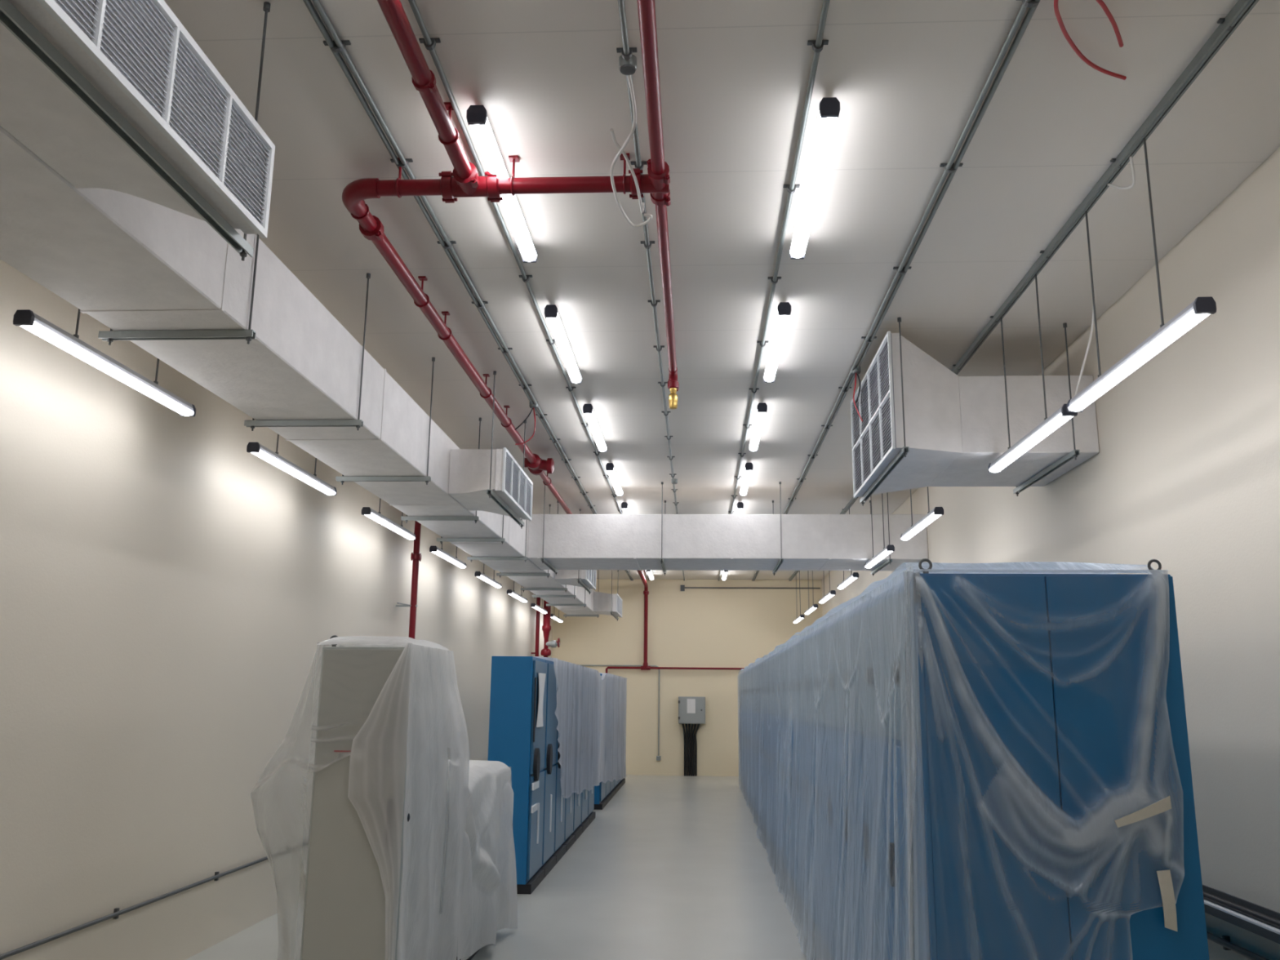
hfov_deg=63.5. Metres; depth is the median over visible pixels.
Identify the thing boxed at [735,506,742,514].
diffuser
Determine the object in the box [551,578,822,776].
wall
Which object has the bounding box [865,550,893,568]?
diffuser
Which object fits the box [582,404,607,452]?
lamp
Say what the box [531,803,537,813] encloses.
packing tape
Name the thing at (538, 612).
pipe
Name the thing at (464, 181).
pipe
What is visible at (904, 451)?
hanger
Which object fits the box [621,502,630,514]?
lamp
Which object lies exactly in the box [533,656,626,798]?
plastic sheet
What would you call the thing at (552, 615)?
lamp
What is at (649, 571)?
lamp
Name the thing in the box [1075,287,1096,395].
loose cable
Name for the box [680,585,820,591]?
conduit
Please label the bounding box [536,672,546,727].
paper sheet
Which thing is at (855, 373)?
loose cable
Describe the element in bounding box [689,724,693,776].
power cable
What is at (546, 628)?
pipe
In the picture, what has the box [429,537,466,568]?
lamp
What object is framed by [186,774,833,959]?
floor
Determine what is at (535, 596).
hanger
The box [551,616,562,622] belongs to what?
diffuser
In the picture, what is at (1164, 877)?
tape
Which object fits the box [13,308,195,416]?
lamp
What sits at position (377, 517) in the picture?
diffuser
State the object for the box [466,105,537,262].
lamp
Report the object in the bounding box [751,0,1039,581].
conduit
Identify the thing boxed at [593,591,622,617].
outlet
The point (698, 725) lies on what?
power cable
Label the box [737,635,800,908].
plastic sheet
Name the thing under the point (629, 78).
loose cable
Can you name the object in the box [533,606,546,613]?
diffuser
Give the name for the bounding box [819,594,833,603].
diffuser
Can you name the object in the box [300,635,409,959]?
tall cabinet
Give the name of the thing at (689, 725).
power cable
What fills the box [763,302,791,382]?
lamp
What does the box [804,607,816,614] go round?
diffuser
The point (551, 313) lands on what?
lamp
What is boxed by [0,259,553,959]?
wall
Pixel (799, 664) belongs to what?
tall cabinet
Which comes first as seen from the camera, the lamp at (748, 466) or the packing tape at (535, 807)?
the packing tape at (535, 807)
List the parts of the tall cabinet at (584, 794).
door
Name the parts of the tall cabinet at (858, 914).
handle, instrument panel, door, handle, instrument panel, door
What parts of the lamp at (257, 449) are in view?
hanging rod, hanging rod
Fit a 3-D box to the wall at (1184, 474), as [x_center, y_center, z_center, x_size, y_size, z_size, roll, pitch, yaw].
[3.582,1.571,9.757,0.200,4.500,29.500,0,-12,3]
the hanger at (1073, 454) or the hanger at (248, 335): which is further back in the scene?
the hanger at (1073, 454)
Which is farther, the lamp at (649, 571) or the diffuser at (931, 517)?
the lamp at (649, 571)
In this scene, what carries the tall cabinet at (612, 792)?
on the floor
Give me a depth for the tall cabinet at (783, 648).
11.81 m
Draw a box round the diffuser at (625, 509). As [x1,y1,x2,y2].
[622,506,630,514]
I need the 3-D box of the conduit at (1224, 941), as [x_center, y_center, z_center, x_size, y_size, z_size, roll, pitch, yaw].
[3.370,3.066,8.124,0.050,0.072,26.500,0,-12,3]
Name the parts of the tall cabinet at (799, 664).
handle, instrument panel, door, handle, instrument panel, door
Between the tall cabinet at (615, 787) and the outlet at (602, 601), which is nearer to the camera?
the tall cabinet at (615, 787)
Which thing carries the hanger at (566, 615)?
hanging from the ceiling
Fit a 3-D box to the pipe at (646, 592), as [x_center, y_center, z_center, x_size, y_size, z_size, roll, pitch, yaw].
[1.081,2.607,19.943,4.234,2.166,8.964,0,-12,3]
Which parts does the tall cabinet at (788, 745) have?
door, instrument panel, door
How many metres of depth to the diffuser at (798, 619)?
22.41 m
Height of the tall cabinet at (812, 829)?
2.315 m
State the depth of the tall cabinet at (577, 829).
13.12 m
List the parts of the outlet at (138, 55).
louvre panel, louvre panel, louvre panel, louvre panel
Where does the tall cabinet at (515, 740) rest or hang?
on the floor
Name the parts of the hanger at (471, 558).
threaded rod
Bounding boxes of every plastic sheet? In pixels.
[250,635,469,959]
[439,759,517,959]
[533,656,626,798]
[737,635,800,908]
[786,561,1184,959]
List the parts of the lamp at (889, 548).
hanging rod, hanging rod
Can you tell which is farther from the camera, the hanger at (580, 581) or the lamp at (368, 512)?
the hanger at (580, 581)
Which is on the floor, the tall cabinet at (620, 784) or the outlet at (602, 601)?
the tall cabinet at (620, 784)
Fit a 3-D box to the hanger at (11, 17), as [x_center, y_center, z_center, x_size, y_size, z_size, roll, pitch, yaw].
[-1.569,-1.562,3.301,0.040,1.118,1.720,0,-12,3]
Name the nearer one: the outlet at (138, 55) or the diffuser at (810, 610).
the outlet at (138, 55)
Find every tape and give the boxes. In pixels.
[531,780,539,790]
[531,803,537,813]
[1114,795,1171,827]
[1156,869,1177,931]
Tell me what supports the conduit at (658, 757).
attached to the wall at (695, 628)
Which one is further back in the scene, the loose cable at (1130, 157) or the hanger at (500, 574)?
the hanger at (500, 574)
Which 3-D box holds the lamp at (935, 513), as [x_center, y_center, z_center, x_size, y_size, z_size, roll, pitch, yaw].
[2.768,-0.059,10.298,0.086,1.102,1.600,0,-12,3]
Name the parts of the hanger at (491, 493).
threaded rod, threaded rod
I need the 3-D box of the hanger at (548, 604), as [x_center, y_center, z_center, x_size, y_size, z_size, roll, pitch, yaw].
[-1.413,1.920,19.988,0.773,1.080,0.040,0,-12,3]
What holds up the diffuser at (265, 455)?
attached to the lamp at (257, 449)
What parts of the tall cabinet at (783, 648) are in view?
door, instrument panel, door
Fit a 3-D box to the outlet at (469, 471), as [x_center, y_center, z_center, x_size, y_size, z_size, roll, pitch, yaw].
[-1.392,0.032,9.598,0.560,0.450,1.504,0,-12,3]
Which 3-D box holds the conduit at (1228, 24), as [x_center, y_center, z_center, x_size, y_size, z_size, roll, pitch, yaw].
[2.752,-0.618,10.212,0.088,0.044,29.000,0,-12,3]
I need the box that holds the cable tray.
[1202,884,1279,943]
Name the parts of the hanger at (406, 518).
threaded rod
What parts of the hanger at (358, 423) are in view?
threaded rod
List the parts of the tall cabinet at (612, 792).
door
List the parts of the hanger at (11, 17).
threaded rod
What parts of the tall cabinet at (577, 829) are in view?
door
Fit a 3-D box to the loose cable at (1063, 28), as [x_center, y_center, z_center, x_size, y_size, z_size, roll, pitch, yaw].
[1.840,-1.862,4.299,0.120,0.070,0.844,-9,-15,39]
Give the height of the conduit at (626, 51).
0.044 m
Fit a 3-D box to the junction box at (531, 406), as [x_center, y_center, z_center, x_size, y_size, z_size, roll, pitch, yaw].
[-1.017,-0.718,9.878,0.080,0.060,0.080,0,-12,3]
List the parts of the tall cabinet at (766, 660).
door, door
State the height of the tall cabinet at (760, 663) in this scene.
2.315 m
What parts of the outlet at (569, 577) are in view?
grille frame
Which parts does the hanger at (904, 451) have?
threaded rod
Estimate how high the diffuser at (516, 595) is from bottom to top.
0.024 m
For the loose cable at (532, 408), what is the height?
0.237 m
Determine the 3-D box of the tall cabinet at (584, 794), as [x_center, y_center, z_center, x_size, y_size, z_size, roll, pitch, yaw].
[-0.929,3.681,14.220,0.445,2.115,0.864,0,-12,3]
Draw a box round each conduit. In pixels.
[0,840,308,959]
[302,0,633,580]
[408,0,649,580]
[579,664,661,760]
[616,0,684,580]
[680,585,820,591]
[718,0,830,581]
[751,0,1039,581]
[788,0,1259,581]
[1206,931,1268,959]
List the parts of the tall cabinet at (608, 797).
door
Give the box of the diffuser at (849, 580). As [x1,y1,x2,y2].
[837,576,856,589]
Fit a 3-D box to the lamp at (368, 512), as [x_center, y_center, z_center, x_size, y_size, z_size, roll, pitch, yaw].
[-2.523,-0.049,10.598,0.086,1.102,1.600,0,-12,3]
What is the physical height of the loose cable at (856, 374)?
0.274 m
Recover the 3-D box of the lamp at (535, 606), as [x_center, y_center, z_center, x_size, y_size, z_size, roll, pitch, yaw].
[-1.978,2.031,20.487,0.086,1.102,1.600,0,-12,3]
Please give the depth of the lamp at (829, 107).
5.29 m
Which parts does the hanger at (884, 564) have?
threaded rod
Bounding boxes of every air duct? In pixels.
[0,125,599,614]
[527,513,928,570]
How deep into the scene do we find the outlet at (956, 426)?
7.67 m
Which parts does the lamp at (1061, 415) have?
hanging rod, hanging rod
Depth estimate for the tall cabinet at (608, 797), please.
17.63 m
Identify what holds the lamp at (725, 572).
attached to the ceiling
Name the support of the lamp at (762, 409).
attached to the ceiling
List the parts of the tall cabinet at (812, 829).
instrument panel, door, instrument panel, door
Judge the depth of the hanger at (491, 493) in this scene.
9.13 m
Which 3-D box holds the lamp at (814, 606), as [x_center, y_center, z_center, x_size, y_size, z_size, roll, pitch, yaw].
[3.307,1.996,20.070,0.086,1.102,1.600,0,-12,3]
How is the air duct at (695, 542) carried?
on the hanger at (544, 560)
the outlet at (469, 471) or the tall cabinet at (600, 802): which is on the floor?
the tall cabinet at (600, 802)
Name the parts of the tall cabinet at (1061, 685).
handle, instrument panel, door, handle, instrument panel, door, corner post, panel, panel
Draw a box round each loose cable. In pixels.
[515,407,535,444]
[515,408,533,430]
[609,75,652,227]
[609,128,644,213]
[853,373,862,421]
[855,373,861,402]
[1053,0,1126,79]
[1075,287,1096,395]
[1095,0,1123,47]
[1106,155,1135,189]
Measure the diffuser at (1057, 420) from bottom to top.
0.024 m
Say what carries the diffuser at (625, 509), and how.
attached to the lamp at (624, 507)
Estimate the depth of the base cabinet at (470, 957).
6.99 m
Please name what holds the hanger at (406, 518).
hanging from the ceiling
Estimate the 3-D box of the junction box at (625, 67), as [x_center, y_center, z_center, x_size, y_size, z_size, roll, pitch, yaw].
[-0.053,-1.825,4.552,0.080,0.060,0.080,0,-12,3]
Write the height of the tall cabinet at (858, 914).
2.315 m
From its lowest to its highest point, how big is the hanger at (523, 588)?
1.080 m
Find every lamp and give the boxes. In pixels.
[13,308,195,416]
[246,434,337,495]
[361,497,415,539]
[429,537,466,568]
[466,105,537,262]
[474,564,501,587]
[506,580,527,602]
[530,597,546,613]
[544,304,582,383]
[550,609,563,622]
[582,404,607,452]
[605,462,622,496]
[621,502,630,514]
[646,569,653,580]
[721,570,728,580]
[735,502,743,514]
[739,462,752,495]
[748,402,767,451]
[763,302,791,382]
[789,97,839,259]
[793,570,804,623]
[804,570,817,614]
[818,570,835,603]
[837,506,858,589]
[864,493,894,568]
[900,486,943,540]
[987,274,1077,472]
[1066,137,1216,412]
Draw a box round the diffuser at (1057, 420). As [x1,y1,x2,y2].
[989,413,1072,472]
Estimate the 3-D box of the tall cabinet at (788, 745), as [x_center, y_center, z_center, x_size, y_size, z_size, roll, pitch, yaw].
[1.945,2.813,10.434,1.042,2.315,1.449,0,-12,3]
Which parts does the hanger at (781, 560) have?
threaded rod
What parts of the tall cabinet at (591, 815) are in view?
door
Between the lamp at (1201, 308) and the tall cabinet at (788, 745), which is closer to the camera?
the lamp at (1201, 308)
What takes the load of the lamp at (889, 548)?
hanging from the conduit at (1228, 24)
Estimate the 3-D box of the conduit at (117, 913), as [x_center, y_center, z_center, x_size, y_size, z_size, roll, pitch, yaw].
[-2.998,2.846,7.498,0.043,0.058,24.500,0,-12,3]
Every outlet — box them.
[0,0,275,238]
[448,447,533,520]
[555,569,596,589]
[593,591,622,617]
[850,331,1099,497]
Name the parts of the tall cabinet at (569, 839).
door, handle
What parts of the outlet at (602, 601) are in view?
grille frame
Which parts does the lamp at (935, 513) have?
hanging rod, hanging rod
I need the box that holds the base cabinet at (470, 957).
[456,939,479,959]
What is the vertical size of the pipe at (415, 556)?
4.500 m
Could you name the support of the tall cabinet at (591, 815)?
on the floor
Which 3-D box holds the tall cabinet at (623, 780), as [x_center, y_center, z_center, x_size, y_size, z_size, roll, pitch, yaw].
[-0.534,5.190,21.397,0.445,2.115,0.892,0,-12,3]
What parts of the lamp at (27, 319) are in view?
hanging rod, hanging rod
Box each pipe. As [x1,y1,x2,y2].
[342,0,679,514]
[395,520,421,639]
[531,597,540,656]
[540,600,559,657]
[605,569,744,673]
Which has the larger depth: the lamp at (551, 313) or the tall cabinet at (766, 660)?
the tall cabinet at (766, 660)
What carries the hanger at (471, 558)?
hanging from the ceiling
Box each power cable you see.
[682,724,685,775]
[684,724,688,776]
[688,724,690,776]
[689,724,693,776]
[692,724,696,776]
[694,724,699,776]
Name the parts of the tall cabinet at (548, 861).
door, handle, instrument panel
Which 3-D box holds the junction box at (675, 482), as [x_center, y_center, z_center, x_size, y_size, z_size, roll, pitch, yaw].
[0.446,0.020,13.326,0.080,0.060,0.080,0,-12,3]
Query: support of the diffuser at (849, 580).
attached to the lamp at (854, 575)
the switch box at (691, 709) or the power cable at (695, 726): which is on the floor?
the power cable at (695, 726)
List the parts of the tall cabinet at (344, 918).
handle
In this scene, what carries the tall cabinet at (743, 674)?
on the floor
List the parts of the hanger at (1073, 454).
threaded rod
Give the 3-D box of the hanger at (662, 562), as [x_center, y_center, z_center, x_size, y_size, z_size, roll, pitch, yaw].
[0.320,0.684,14.038,0.040,1.070,1.380,0,-12,3]
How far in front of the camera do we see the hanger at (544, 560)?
13.58 m
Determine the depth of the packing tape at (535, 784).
9.64 m
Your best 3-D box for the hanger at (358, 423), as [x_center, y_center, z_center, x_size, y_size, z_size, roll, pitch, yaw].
[-2.179,-0.849,6.823,0.773,1.080,0.040,0,-12,3]
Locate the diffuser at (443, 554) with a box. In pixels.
[431,550,466,568]
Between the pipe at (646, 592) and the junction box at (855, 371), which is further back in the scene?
the pipe at (646, 592)
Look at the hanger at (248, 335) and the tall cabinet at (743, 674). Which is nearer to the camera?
the hanger at (248, 335)
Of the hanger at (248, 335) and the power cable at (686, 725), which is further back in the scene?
the power cable at (686, 725)
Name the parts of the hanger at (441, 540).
threaded rod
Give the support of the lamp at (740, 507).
attached to the ceiling
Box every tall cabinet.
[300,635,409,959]
[488,656,547,894]
[539,659,557,877]
[551,721,566,863]
[562,792,575,851]
[571,718,582,841]
[579,789,589,831]
[586,786,595,824]
[593,673,607,809]
[604,780,611,804]
[608,780,615,798]
[613,779,618,793]
[616,778,622,789]
[619,777,625,786]
[742,674,746,792]
[749,666,755,807]
[755,662,762,808]
[760,659,775,847]
[767,648,784,865]
[776,641,796,888]
[787,631,815,924]
[804,616,835,959]
[825,595,871,959]
[858,558,1209,959]
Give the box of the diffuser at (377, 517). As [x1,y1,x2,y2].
[364,513,414,539]
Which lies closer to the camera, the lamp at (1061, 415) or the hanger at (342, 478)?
the lamp at (1061, 415)
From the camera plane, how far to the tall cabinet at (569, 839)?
12.31 m
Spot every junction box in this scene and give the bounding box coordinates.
[528,400,537,408]
[618,54,636,75]
[671,478,677,484]
[851,365,861,374]
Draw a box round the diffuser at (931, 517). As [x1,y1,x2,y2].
[901,512,940,540]
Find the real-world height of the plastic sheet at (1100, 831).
2.324 m
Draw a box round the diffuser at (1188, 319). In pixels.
[1068,310,1209,411]
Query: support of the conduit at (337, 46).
attached to the ceiling
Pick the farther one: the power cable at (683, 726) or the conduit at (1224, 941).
the power cable at (683, 726)
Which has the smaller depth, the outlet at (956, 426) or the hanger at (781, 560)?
the outlet at (956, 426)
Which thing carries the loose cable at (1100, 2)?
hanging from the ceiling
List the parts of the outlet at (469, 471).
louvre panel, louvre panel, grille frame, louvre panel, louvre panel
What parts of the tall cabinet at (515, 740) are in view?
door, handle, instrument panel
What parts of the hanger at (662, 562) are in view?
threaded rod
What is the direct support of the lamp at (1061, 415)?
hanging from the conduit at (1228, 24)
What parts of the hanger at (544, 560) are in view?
threaded rod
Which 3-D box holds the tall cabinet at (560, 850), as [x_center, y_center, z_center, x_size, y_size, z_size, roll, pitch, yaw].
[-1.071,3.144,11.664,0.445,2.115,0.864,0,-12,3]
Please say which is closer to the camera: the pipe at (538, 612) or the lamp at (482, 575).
the lamp at (482, 575)
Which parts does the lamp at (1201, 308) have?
hanging rod, hanging rod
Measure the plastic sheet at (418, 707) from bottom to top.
1.978 m
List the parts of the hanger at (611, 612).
threaded rod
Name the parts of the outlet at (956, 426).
louvre panel, louvre panel, louvre panel, louvre panel, grille frame, louvre panel, louvre panel, louvre panel, louvre panel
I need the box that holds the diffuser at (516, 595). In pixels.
[509,592,527,602]
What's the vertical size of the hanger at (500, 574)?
1.080 m
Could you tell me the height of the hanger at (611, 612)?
1.118 m
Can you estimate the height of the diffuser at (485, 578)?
0.024 m
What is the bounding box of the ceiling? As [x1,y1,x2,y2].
[164,0,1279,579]
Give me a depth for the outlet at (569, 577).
15.74 m
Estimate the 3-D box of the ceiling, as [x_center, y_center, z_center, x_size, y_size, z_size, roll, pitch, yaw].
[0.330,-0.723,10.419,6.760,0.200,29.500,0,-12,3]
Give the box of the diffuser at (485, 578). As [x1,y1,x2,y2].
[476,575,501,587]
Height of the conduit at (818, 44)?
0.044 m
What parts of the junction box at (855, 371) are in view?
lid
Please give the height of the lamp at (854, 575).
1.102 m
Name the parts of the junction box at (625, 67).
lid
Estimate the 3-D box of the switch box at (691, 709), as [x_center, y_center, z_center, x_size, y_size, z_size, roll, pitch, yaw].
[1.194,5.309,23.864,0.625,0.610,0.250,0,-12,3]
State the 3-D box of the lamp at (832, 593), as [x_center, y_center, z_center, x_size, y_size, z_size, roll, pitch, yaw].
[3.172,1.482,17.627,0.086,1.102,1.600,0,-12,3]
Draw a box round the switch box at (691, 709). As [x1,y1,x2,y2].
[678,696,705,724]
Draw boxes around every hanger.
[0,0,270,261]
[97,234,259,345]
[244,272,370,431]
[335,356,435,484]
[400,417,481,523]
[436,515,505,544]
[466,519,527,562]
[486,370,526,528]
[496,504,551,577]
[520,584,567,592]
[532,588,576,599]
[540,482,559,574]
[546,595,586,607]
[563,569,599,617]
[577,508,591,594]
[610,569,618,621]
[660,481,666,575]
[772,481,783,575]
[859,317,909,506]
[869,492,892,576]
[1013,322,1079,496]
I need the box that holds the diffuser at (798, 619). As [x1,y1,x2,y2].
[793,617,803,623]
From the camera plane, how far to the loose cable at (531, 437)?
9.77 m
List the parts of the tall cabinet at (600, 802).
door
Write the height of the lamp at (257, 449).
1.102 m
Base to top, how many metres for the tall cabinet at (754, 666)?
2.315 m
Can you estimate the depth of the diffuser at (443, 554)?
12.93 m
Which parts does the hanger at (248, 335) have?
threaded rod, threaded rod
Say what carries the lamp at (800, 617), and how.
hanging from the conduit at (1228, 24)
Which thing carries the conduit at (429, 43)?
attached to the ceiling
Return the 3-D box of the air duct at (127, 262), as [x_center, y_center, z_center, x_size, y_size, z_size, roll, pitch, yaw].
[-1.915,0.250,11.003,0.718,0.518,24.400,0,-12,3]
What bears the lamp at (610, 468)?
attached to the ceiling
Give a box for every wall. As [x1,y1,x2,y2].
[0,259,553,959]
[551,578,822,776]
[821,146,1279,959]
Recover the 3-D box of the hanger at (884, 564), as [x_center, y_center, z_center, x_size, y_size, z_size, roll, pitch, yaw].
[3.216,0.680,13.879,0.040,1.070,1.380,0,-12,3]
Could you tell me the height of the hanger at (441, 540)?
1.080 m
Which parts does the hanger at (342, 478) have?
threaded rod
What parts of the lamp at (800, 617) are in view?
hanging rod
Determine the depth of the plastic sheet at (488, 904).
6.94 m
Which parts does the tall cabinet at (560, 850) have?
instrument panel, door, handle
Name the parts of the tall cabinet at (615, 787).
door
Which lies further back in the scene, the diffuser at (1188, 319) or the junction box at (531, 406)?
the junction box at (531, 406)
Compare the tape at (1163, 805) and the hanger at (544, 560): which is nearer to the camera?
the tape at (1163, 805)
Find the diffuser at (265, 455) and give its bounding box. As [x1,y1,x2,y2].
[250,449,335,495]
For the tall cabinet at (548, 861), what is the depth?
10.69 m
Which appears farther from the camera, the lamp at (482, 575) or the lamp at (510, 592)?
the lamp at (510, 592)
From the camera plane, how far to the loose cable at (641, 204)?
5.13 m
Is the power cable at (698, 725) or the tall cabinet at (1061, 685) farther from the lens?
the power cable at (698, 725)

